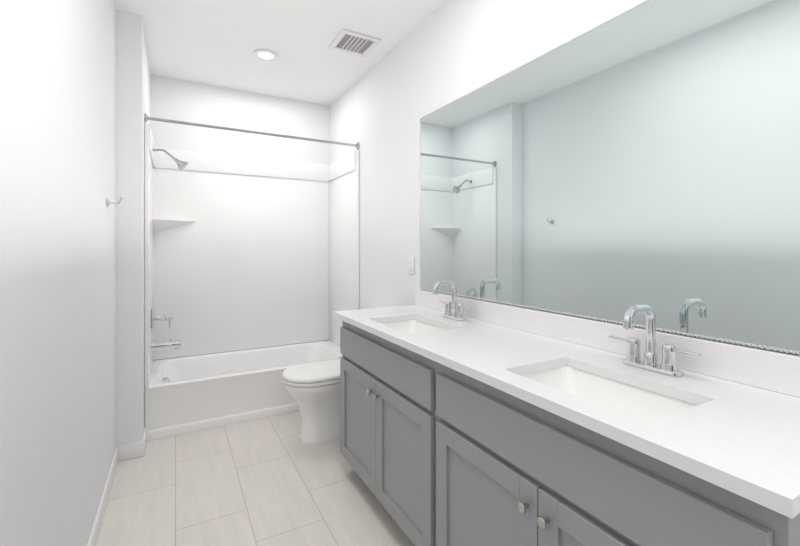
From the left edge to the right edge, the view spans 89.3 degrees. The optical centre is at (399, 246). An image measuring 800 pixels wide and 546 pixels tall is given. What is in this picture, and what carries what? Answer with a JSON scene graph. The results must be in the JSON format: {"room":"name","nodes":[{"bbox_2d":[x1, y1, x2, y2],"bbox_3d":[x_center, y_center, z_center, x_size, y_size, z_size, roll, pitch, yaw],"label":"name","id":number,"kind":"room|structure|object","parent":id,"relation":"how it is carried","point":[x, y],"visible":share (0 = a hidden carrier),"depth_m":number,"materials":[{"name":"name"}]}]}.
{"room":"bathroom","nodes":[
{"label":"bathroom","id":0,"kind":"room"},
{"bbox_2d":[0,0,115,545],"bbox_3d":[-0.692,-0.070,0.485,0.120,2.700,4.360,0,0,-29],"label":"wall","id":1,"kind":"structure","parent":0,"point":[57,256],"depth_m":1.21,"materials":[{"name":"white paint"}]},
{"bbox_2d":[87,445,120,545],"bbox_3d":[-0.663,1.234,0.570,0.013,0.092,4.240,0,0,-29],"label":"baseboard","id":2,"kind":"structure","parent":1,"relation":"attached to","point":[92,541],"depth_m":1.94,"materials":[{"name":"white paint"}]},
{"bbox_2d":[107,197,122,206],"bbox_3d":[-1.486,-0.236,2.115,0.066,0.052,0.040,0,0,-29],"label":"towel hook","id":3,"kind":"object","parent":1,"relation":"attached to","point":[109,202],"visible":1,"depth_m":2.11,"materials":[{"name":"silver metal"}]},
{"bbox_2d":[116,10,149,445],"bbox_3d":[-1.956,-0.070,2.900,0.250,2.700,1.090,0,0,-29],"label":"wall","id":4,"kind":"structure","parent":0,"point":[132,86],"depth_m":2.46,"materials":[{"name":"white paint"}]},
{"bbox_2d":[150,74,329,359],"bbox_3d":[-1.356,-0.070,3.787,1.660,2.700,0.120,0,0,-29],"label":"wall","id":5,"kind":"structure","parent":0,"point":[183,100],"depth_m":3.65,"materials":[{"name":"white paint"}]},
{"bbox_2d":[96,411,414,545],"bbox_3d":[-0.173,1.330,1.396,1.910,0.100,5.450,0,0,-29],"label":"floor","id":6,"kind":"structure","parent":0,"point":[271,481],"depth_m":2.09,"materials":[{"name":"tile"}]},
{"bbox_2d":[145,123,358,440],"bbox_3d":[-1.195,0.230,3.373,1.536,2.100,0.758,0,0,-29],"label":"bath","id":7,"kind":"object","parent":6,"relation":"on","point":[252,256],"visible":0.98,"depth_m":3.56,"materials":[{"name":"white plastic"}]},
{"bbox_2d":[145,339,358,440],"bbox_3d":[-1.195,1.105,3.373,1.536,0.350,0.758,0,0,-29],"label":"bathtub","id":8,"kind":"object","parent":7,"relation":"in","point":[189,393],"depth_m":3.02,"materials":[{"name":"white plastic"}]},
{"bbox_2d":[282,360,339,444],"bbox_3d":[-0.433,0.887,2.807,0.747,0.785,0.472,0,0,-29],"label":"toilet","id":9,"kind":"object","parent":6,"relation":"on","point":[312,389],"visible":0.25,"depth_m":2.64,"materials":[{"name":"white ceramic"}]},
{"bbox_2d":[333,316,799,545],"bbox_3d":[0.343,0.839,1.597,0.567,0.881,1.940,0,0,-29],"label":"bathroom vanity","id":10,"kind":"object","parent":6,"relation":"on","point":[464,421],"depth_m":1.16,"materials":[{"name":"grey paint"}]},
{"bbox_2d":[333,304,799,523],"bbox_3d":[0.343,0.384,1.597,0.568,0.028,1.980,0,0,-29],"label":"countertop","id":11,"kind":"structure","parent":10,"relation":"on","point":[746,436],"depth_m":0.97,"materials":[{"name":"white stone"}]},
{"bbox_2d":[381,316,448,331],"bbox_3d":[0.062,0.462,1.972,0.304,0.152,0.454,0,0,-29],"label":"sink","id":12,"kind":"object","parent":11,"relation":"in","point":[406,323],"depth_m":2.18,"materials":[{"name":"white ceramic"}]},
{"bbox_2d":[433,280,468,319],"bbox_3d":[0.236,0.271,2.069,0.155,0.198,0.268,0,0,-29],"label":"faucet","id":13,"kind":"object","parent":11,"relation":"on","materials":[{"name":"silver metal"}]},
{"bbox_2d":[517,360,700,419],"bbox_3d":[0.542,0.462,1.106,0.304,0.152,0.454,0,0,-29],"label":"sink","id":14,"kind":"object","parent":11,"relation":"in","point":[647,401],"depth_m":1.21,"materials":[{"name":"white ceramic"}]},
{"bbox_2d":[605,304,704,375],"bbox_3d":[0.716,0.271,1.203,0.155,0.198,0.268,0,0,-29],"label":"faucet","id":15,"kind":"object","parent":11,"relation":"on","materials":[{"name":"silver metal"}]},
{"bbox_2d":[114,0,444,105],"bbox_3d":[-0.173,-1.470,1.396,1.910,0.100,5.450,0,0,-29],"label":"ceiling","id":16,"kind":"structure","parent":0,"point":[219,43],"depth_m":2.76,"materials":[{"name":"white paint"}]},
{"bbox_2d":[253,50,277,61],"bbox_3d":[-0.991,-1.415,2.995,0.176,0.008,0.176,0,0,-29],"label":"recessed light","id":17,"kind":"object","parent":16,"relation":"in","point":[266,55],"visible":0.98,"depth_m":3.00,"materials":[{"name":"white paint"}]},
{"bbox_2d":[329,29,380,56],"bbox_3d":[-0.317,-1.413,2.820,0.280,0.012,0.280,0,0,-29],"label":"air vent","id":18,"kind":"object","parent":16,"relation":"attached to","point":[353,43],"visible":0.98,"depth_m":2.80,"materials":[{"name":"white"}]},
{"bbox_2d":[330,0,799,355],"bbox_3d":[0.638,-0.070,1.777,0.120,2.700,5.330,0,0,-29],"label":"wall","id":19,"kind":"structure","parent":0,"point":[445,52],"depth_m":2.66,"materials":[{"name":"white paint"}]},
{"bbox_2d":[145,113,358,148],"bbox_3d":[-1.028,-0.860,3.072,1.536,0.060,0.060,0,0,-29],"label":"shower curtain rod","id":20,"kind":"object","parent":19,"relation":"attached to","point":[147,118],"visible":1,"depth_m":3.00,"materials":[{"name":"grey metal"}]},
{"bbox_2d":[408,256,413,273],"bbox_3d":[0.073,0.120,2.661,0.008,0.116,0.072,0,0,-29],"label":"electrical outlet plate","id":21,"kind":"object","parent":19,"relation":"attached to","point":[410,264],"visible":1,"depth_m":2.66,"materials":[{"name":"white plastic"}]},
{"bbox_2d":[415,289,799,395],"bbox_3d":[0.583,0.320,1.729,0.020,0.100,1.980,0,0,-29],"label":"backsplash","id":22,"kind":"structure","parent":19,"relation":"attached to","point":[775,371],"depth_m":1.22,"materials":[{"name":"white stone"}]},
{"bbox_2d":[420,0,799,354],"bbox_3d":[0.583,-0.272,1.735,0.013,1.080,1.884,0,0,-29],"label":"mirror","id":23,"kind":"object","parent":19,"relation":"attached to","point":[616,167],"visible":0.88,"depth_m":1.35,"materials":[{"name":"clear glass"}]}
]}

